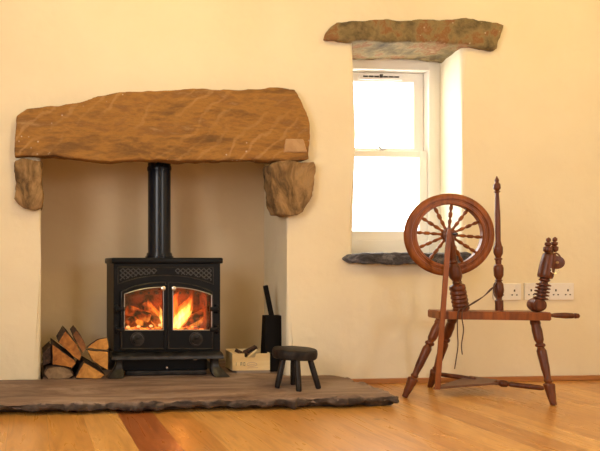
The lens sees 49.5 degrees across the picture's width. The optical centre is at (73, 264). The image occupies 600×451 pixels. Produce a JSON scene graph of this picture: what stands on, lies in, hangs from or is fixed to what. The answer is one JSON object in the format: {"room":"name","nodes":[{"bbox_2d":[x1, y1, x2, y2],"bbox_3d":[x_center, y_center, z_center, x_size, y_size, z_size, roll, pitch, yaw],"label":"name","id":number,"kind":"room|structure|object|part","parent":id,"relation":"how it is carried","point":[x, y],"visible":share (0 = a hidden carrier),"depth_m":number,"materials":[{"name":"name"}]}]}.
{"room":"traditional dwelling","nodes":[
{"label":"traditional dwelling","id":0,"kind":"room"},
{"bbox_2d":[41,158,263,362],"bbox_3d":[0.462,-0.158,3.489,1.493,1.555,0.060,0,0,-4],"label":"wall","id":1,"kind":"structure","parent":0,"point":[91,213],"depth_m":3.45,"materials":[{"name":"beige paint"}]},
{"bbox_2d":[0,0,599,379],"bbox_3d":[1.060,-0.655,3.253,5.200,2.550,0.500,0,0,-4],"label":"wall","id":2,"kind":"structure","parent":0,"point":[524,112],"depth_m":3.04,"materials":[{"name":"paint"}]},
{"bbox_2d":[14,158,43,210],"bbox_3d":[-0.226,-0.400,2.923,0.154,0.261,0.144,0,0,-4],"label":"corbel stone","id":3,"kind":"object","parent":2,"relation":"attached to","point":[29,194],"visible":0.88,"depth_m":2.86,"materials":[{"name":"brown stone"}]},
{"bbox_2d":[14,87,309,163],"bbox_3d":[0.458,-0.710,2.943,1.511,0.395,0.105,0,0,-4],"label":"lintel","id":4,"kind":"object","parent":2,"relation":"attached to","point":[269,125],"visible":1,"depth_m":2.90,"materials":[{"name":"stone"}]},
{"bbox_2d":[263,160,315,216],"bbox_3d":[1.121,-0.394,3.008,0.252,0.293,0.120,0,0,-4],"label":"corbel stone","id":5,"kind":"object","parent":2,"relation":"attached to","point":[288,184],"visible":1,"depth_m":2.96,"materials":[{"name":"brown stone"}]},
{"bbox_2d":[351,58,439,253],"bbox_3d":[1.747,-0.619,3.333,0.693,1.124,0.085,0,0,-4],"label":"window","id":6,"kind":"structure","parent":2,"relation":"in","point":[423,77],"depth_m":3.31,"materials":[{"name":"white paint"}]},
{"bbox_2d":[358,73,402,80],"bbox_3d":[1.764,-1.080,3.333,0.261,0.036,0.011,0,0,-4],"label":"vent","id":7,"kind":"object","parent":6,"relation":"attached to","point":[361,76],"depth_m":3.33,"materials":[{"name":"white"}]},
{"bbox_3d":[1.745,-0.870,3.350,0.561,0.477,0.029,0,0,-4],"label":"sash","id":8,"kind":"part","parent":6,"relation":"part of","materials":[{"name":"white paint"}]},
{"bbox_3d":[1.748,-0.396,3.319,0.561,0.511,0.030,0,0,-4],"label":"sash","id":9,"kind":"part","parent":6,"relation":"part of","materials":[{"name":"white paint"}]},
{"bbox_2d":[342,252,471,264],"bbox_3d":[1.747,-0.034,3.148,0.715,0.072,0.292,0,0,-4],"label":"window sill","id":10,"kind":"structure","parent":2,"relation":"attached to","point":[395,258],"depth_m":3.00,"materials":[{"name":"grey stone"}]},
{"bbox_2d":[323,18,502,62],"bbox_3d":[1.779,-1.216,3.157,0.990,0.168,0.286,0,0,-4],"label":"lintel","id":11,"kind":"object","parent":2,"relation":"attached to","point":[427,40],"visible":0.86,"depth_m":3.04,"materials":[{"name":"stone"}]},
{"bbox_2d":[352,375,599,383],"bbox_3d":[2.526,0.607,3.104,2.298,0.026,0.015,0,0,-4],"label":"baseboard","id":12,"kind":"structure","parent":2,"relation":"attached to","point":[567,377],"depth_m":3.08,"materials":[{"name":"brown wood"}]},
{"bbox_2d":[493,283,520,299],"bbox_3d":[2.310,0.142,3.090,0.155,0.089,0.012,0,0,-4],"label":"wall socket","id":13,"kind":"object","parent":2,"relation":"attached to","point":[512,291],"visible":0.63,"depth_m":3.09,"materials":[{"name":"white plastic"}]},
{"bbox_2d":[524,283,548,299],"bbox_3d":[2.478,0.141,3.102,0.139,0.090,0.012,0,0,-4],"label":"wall socket","id":14,"kind":"object","parent":2,"relation":"attached to","point":[529,288],"visible":0.45,"depth_m":3.10,"materials":[{"name":"white plastic"}]},
{"bbox_2d":[549,283,573,299],"bbox_3d":[2.618,0.141,3.113,0.139,0.090,0.012,0,0,-4],"label":"wall socket","id":15,"kind":"object","parent":2,"relation":"attached to","point":[559,291],"visible":0.97,"depth_m":3.11,"materials":[{"name":"white plastic"}]},
{"bbox_2d":[0,380,599,450],"bbox_3d":[1.244,0.670,0.790,5.200,0.100,5.560,0,0,-4],"label":"floor","id":16,"kind":"structure","parent":0,"point":[487,417],"depth_m":2.24,"materials":[{"name":"brown wood"}]},
{"bbox_2d":[0,360,398,412],"bbox_3d":[-0.053,0.592,2.892,2.925,0.063,1.097,0,0,-4],"label":"hearth slab","id":17,"kind":"object","parent":16,"relation":"on","point":[134,393],"visible":0.73,"depth_m":2.60,"materials":[{"name":"stone"}]},
{"bbox_2d":[43,362,73,378],"bbox_3d":[-0.081,0.541,3.025,0.153,0.063,0.240,0,0,-4],"label":"log","id":18,"kind":"object","parent":17,"relation":"on","point":[51,371],"visible":0.72,"depth_m":2.91,"materials":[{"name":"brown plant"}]},
{"bbox_2d":[42,341,50,365],"bbox_3d":[-0.143,0.462,3.053,0.046,0.100,0.220,0,0,-4],"label":"log","id":19,"kind":"object","parent":18,"relation":"on","point":[46,349],"visible":1,"depth_m":2.94,"materials":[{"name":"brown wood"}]},
{"bbox_2d":[50,338,75,367],"bbox_3d":[-0.057,0.459,3.049,0.126,0.123,0.260,0,0,-4],"label":"log","id":20,"kind":"object","parent":18,"relation":"on","point":[60,356],"visible":0.91,"depth_m":2.92,"materials":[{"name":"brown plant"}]},
{"bbox_2d":[56,326,80,360],"bbox_3d":[-0.028,0.409,3.055,0.119,0.155,0.260,0,0,-4],"label":"log","id":21,"kind":"object","parent":20,"relation":"on","point":[64,338],"visible":1,"depth_m":2.93,"materials":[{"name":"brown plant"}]},
{"bbox_2d":[72,356,104,378],"bbox_3d":[0.075,0.530,3.040,0.151,0.084,0.250,0,0,-4],"label":"log","id":22,"kind":"object","parent":17,"relation":"on","point":[84,368],"visible":0.94,"depth_m":2.92,"materials":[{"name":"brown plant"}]},
{"bbox_2d":[70,325,85,352],"bbox_3d":[0.022,0.388,3.057,0.069,0.119,0.240,0,0,-4],"label":"log","id":23,"kind":"object","parent":22,"relation":"on","point":[77,337],"visible":1,"depth_m":2.94,"materials":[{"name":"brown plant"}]},
{"bbox_2d":[86,349,108,369],"bbox_3d":[0.120,0.480,2.947,0.116,0.105,0.030,0,0,-4],"label":"log","id":24,"kind":"object","parent":22,"relation":"on","point":[100,357],"visible":1,"depth_m":2.93,"materials":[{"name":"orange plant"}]},
{"bbox_2d":[86,337,108,349],"bbox_3d":[0.123,0.399,2.946,0.116,0.061,0.028,0,0,-4],"label":"log","id":25,"kind":"object","parent":24,"relation":"on","point":[102,343],"visible":1,"depth_m":2.93,"materials":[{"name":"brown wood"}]},
{"bbox_2d":[101,162,229,378],"bbox_3d":[0.474,-0.205,3.100,0.634,1.550,0.339,0,0,-4],"label":"wood stove","id":26,"kind":"object","parent":17,"relation":"on","point":[175,289],"visible":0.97,"depth_m":3.00,"materials":[{"name":"black metal"}]},
{"bbox_3d":[0.195,0.513,3.199,0.089,0.115,0.085,0,0,-4],"label":"leg","id":27,"kind":"part","parent":26,"relation":"part of","materials":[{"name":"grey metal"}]},
{"bbox_3d":[0.212,0.513,2.953,0.089,0.115,0.085,0,0,-4],"label":"leg","id":28,"kind":"part","parent":26,"relation":"part of","materials":[{"name":"grey metal"}]},
{"bbox_3d":[0.358,0.260,2.982,0.237,0.348,0.030,0,0,-4],"label":"door","id":29,"kind":"part","parent":26,"relation":"part of","materials":[{"name":"black metal"}]},
{"bbox_3d":[0.359,0.260,2.966,0.234,0.346,0.007,0,0,-4],"label":"door moulding","id":30,"kind":"part","parent":26,"relation":"part of","materials":[{"name":"grey metal"}]},
{"bbox_2d":[125,326,202,328],"bbox_3d":[0.475,0.369,3.107,0.456,0.078,0.164,0,0,-4],"label":"bed","id":31,"kind":"object","parent":26,"relation":"on","point":[188,327],"visible":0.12,"depth_m":3.11,"materials":[{"name":"orange"}]},
{"bbox_2d":[125,316,136,325],"bbox_3d":[0.311,0.289,3.082,0.093,0.070,0.038,0,0,-43],"label":"log","id":32,"kind":"object","parent":31,"relation":"on","point":[131,319],"visible":0.74,"depth_m":3.06,"materials":[{"name":"brown wood"}]},
{"bbox_2d":[125,306,150,321],"bbox_3d":[0.344,0.261,3.094,0.141,0.087,0.055,0,0,0],"label":"log","id":33,"kind":"object","parent":31,"relation":"on","point":[142,315],"visible":0.96,"depth_m":3.07,"materials":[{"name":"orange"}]},
{"bbox_2d":[126,324,161,327],"bbox_3d":[0.371,0.321,3.051,0.191,0.024,0.018,0,0,-4],"label":"glowing coals","id":34,"kind":"object","parent":31,"relation":"on","point":[137,326],"visible":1,"depth_m":3.05,"materials":[{"name":"orange"}]},
{"bbox_2d":[140,302,161,326],"bbox_3d":[0.418,0.265,3.110,0.122,0.132,0.046,0,0,27],"label":"log","id":35,"kind":"object","parent":31,"relation":"on","point":[145,306],"visible":0.88,"depth_m":3.09,"materials":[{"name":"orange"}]},
{"bbox_2d":[184,309,203,325],"bbox_3d":[0.662,0.281,3.133,0.133,0.090,0.050,0,0,-14],"label":"log","id":36,"kind":"object","parent":31,"relation":"on","point":[197,316],"visible":0.73,"depth_m":3.11,"materials":[{"name":"orange wood"}]},
{"bbox_3d":[0.474,-0.023,3.123,0.579,0.030,0.293,0,0,-4],"label":"plate","id":37,"kind":"part","parent":26,"relation":"part of","materials":[{"name":"black metal"}]},
{"bbox_3d":[0.483,0.219,3.001,0.558,0.459,0.012,0,0,-4],"label":"plate","id":38,"kind":"part","parent":26,"relation":"part of","materials":[{"name":"black metal"}]},
{"bbox_3d":[0.602,0.261,3.000,0.240,0.351,0.030,0,0,-4],"label":"door","id":39,"kind":"part","parent":26,"relation":"part of","materials":[{"name":"black metal"}]},
{"bbox_3d":[0.603,0.261,2.984,0.237,0.348,0.007,0,0,-4],"label":"door moulding","id":40,"kind":"part","parent":26,"relation":"part of","materials":[{"name":"grey metal"}]},
{"bbox_3d":[0.753,0.513,2.993,0.089,0.115,0.085,0,0,-4],"label":"leg","id":41,"kind":"part","parent":26,"relation":"part of","materials":[{"name":"grey metal"}]},
{"bbox_2d":[226,349,269,372],"bbox_3d":[0.940,0.516,3.128,0.204,0.111,0.122,0,0,-4],"label":"crate","id":42,"kind":"object","parent":17,"relation":"on","point":[259,362],"visible":0.99,"depth_m":3.08,"materials":[{"name":"brown wood"}]},
{"bbox_3d":[0.842,0.513,3.127,0.008,0.093,0.094,0,0,-4],"label":"panel","id":43,"kind":"part","parent":42,"relation":"part of","materials":[{"name":"brown wood"}]},
{"bbox_2d":[234,349,247,356],"bbox_3d":[0.902,0.474,3.125,0.070,0.046,0.027,0,0,19],"label":"stick","id":44,"kind":"object","parent":42,"relation":"in","point":[236,350],"visible":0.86,"depth_m":3.12,"materials":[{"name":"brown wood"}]},
{"bbox_3d":[0.936,0.510,3.185,0.204,0.099,0.008,0,0,-4],"label":"panel","id":45,"kind":"part","parent":42,"relation":"part of","materials":[{"name":"brown wood"}]},
{"bbox_2d":[243,345,257,353],"bbox_3d":[0.965,0.465,3.173,0.080,0.051,0.033,0,0,-12],"label":"stick","id":46,"kind":"object","parent":42,"relation":"in","point":[252,348],"visible":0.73,"depth_m":3.16,"materials":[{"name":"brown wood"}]},
{"bbox_3d":[0.944,0.515,3.083,0.204,0.089,0.008,0,0,-4],"label":"panel","id":47,"kind":"part","parent":42,"relation":"part of","materials":[{"name":"brown wood"}]},
{"bbox_3d":[0.947,0.565,3.129,0.178,0.012,0.122,0,0,-4],"label":"board","id":48,"kind":"part","parent":42,"relation":"part of","materials":[{"name":"brown wood"}]},
{"bbox_2d":[247,349,257,356],"bbox_3d":[0.957,0.481,3.121,0.077,0.053,0.016,0,0,-21],"label":"stick","id":49,"kind":"object","parent":42,"relation":"in","point":[256,350],"visible":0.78,"depth_m":3.12,"materials":[{"name":"brown wood"}]},
{"bbox_2d":[261,315,281,371],"bbox_3d":[1.070,0.421,3.136,0.103,0.300,0.065,0,0,-4],"label":"holder","id":50,"kind":"object","parent":17,"relation":"on","point":[271,336],"visible":0.77,"depth_m":3.11,"materials":[{"name":"black metal"}]},
{"bbox_2d":[263,285,273,315],"bbox_3d":[1.064,0.245,3.133,0.086,0.273,0.015,0,0,-12],"label":"bar","id":51,"kind":"object","parent":50,"relation":"in","point":[265,288],"visible":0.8,"depth_m":3.13,"materials":[{"name":"black metal"}]},
{"bbox_2d":[272,346,320,391],"bbox_3d":[1.039,0.484,2.728,0.216,0.180,0.236,0,0,-4],"label":"stool","id":52,"kind":"object","parent":17,"relation":"on","point":[295,354],"visible":1,"depth_m":2.68,"materials":[{"name":"brown wood"}]},
{"bbox_3d":[0.965,0.499,2.703,0.066,0.150,0.027,0,0,-31],"label":"leg","id":53,"kind":"part","parent":52,"relation":"part of","materials":[{"name":"brown wood"}]},
{"bbox_3d":[1.048,0.499,2.765,0.027,0.144,0.031,0,0,-4],"label":"leg","id":54,"kind":"part","parent":52,"relation":"part of","materials":[{"name":"brown wood"}]},
{"bbox_3d":[1.046,0.418,2.747,0.200,0.047,0.201,0,0,-4],"label":"seat","id":55,"kind":"part","parent":52,"relation":"part of","materials":[{"name":"brown wood"}]},
{"bbox_3d":[1.023,0.499,2.643,0.026,0.151,0.073,0,0,13],"label":"leg","id":56,"kind":"part","parent":52,"relation":"part of","materials":[{"name":"brown wood"}]},
{"bbox_3d":[1.116,0.499,2.693,0.065,0.149,0.026,0,0,36],"label":"leg","id":57,"kind":"part","parent":52,"relation":"part of","materials":[{"name":"brown wood"}]},
{"bbox_2d":[402,176,579,404],"bbox_3d":[1.908,0.105,2.670,0.521,1.036,0.567,0,0,-40],"label":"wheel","id":58,"kind":"object","parent":16,"relation":"on","point":[549,261],"visible":1,"depth_m":2.68,"materials":[{"name":"orange wood"}]},
{"bbox_3d":[1.627,0.432,2.698,0.182,0.380,0.043,0,0,10],"label":"leg","id":59,"kind":"part","parent":58,"relation":"part of","materials":[{"name":"red wood"}]},
{"bbox_3d":[1.807,0.432,2.847,0.043,0.382,0.209,0,0,0],"label":"leg","id":60,"kind":"part","parent":58,"relation":"part of","materials":[{"name":"red wood"}]},
{"bbox_3d":[1.758,0.032,2.663,0.106,0.369,0.067,0,0,-4],"label":"wheel post","id":61,"kind":"part","parent":58,"relation":"part of","materials":[{"name":"red wood"}]},
{"bbox_3d":[1.842,0.272,2.650,0.231,0.400,0.017,0,0,-12],"label":"cord","id":62,"kind":"part","parent":58,"relation":"part of","materials":[{"name":"fabric"}]},
{"bbox_3d":[1.973,-0.101,2.692,0.042,0.624,0.040,0,0,-4],"label":"distaff post","id":63,"kind":"part","parent":58,"relation":"part of","materials":[{"name":"red wood"}]},
{"bbox_3d":[2.114,0.433,2.611,0.043,0.376,0.125,0,0,-4],"label":"leg","id":64,"kind":"part","parent":58,"relation":"part of","materials":[{"name":"red wood"}]},
{"bbox_3d":[2.123,0.047,2.614,0.089,0.232,0.063,0,0,-4],"label":"slanted post","id":65,"kind":"part","parent":58,"relation":"part of","materials":[{"name":"red wood"}]},
{"bbox_3d":[2.209,0.228,2.630,0.152,0.033,0.033,0,0,9],"label":"tension handle","id":66,"kind":"part","parent":58,"relation":"part of","materials":[{"name":"red wood"}]},
{"bbox_2d":[414,158,415,207],"bbox_3d":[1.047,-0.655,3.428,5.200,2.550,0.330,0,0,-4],"label":"window frame","id":67,"kind":"structure","parent":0,"point":[414,158],"depth_m":3.58,"materials":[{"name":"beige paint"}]}
]}

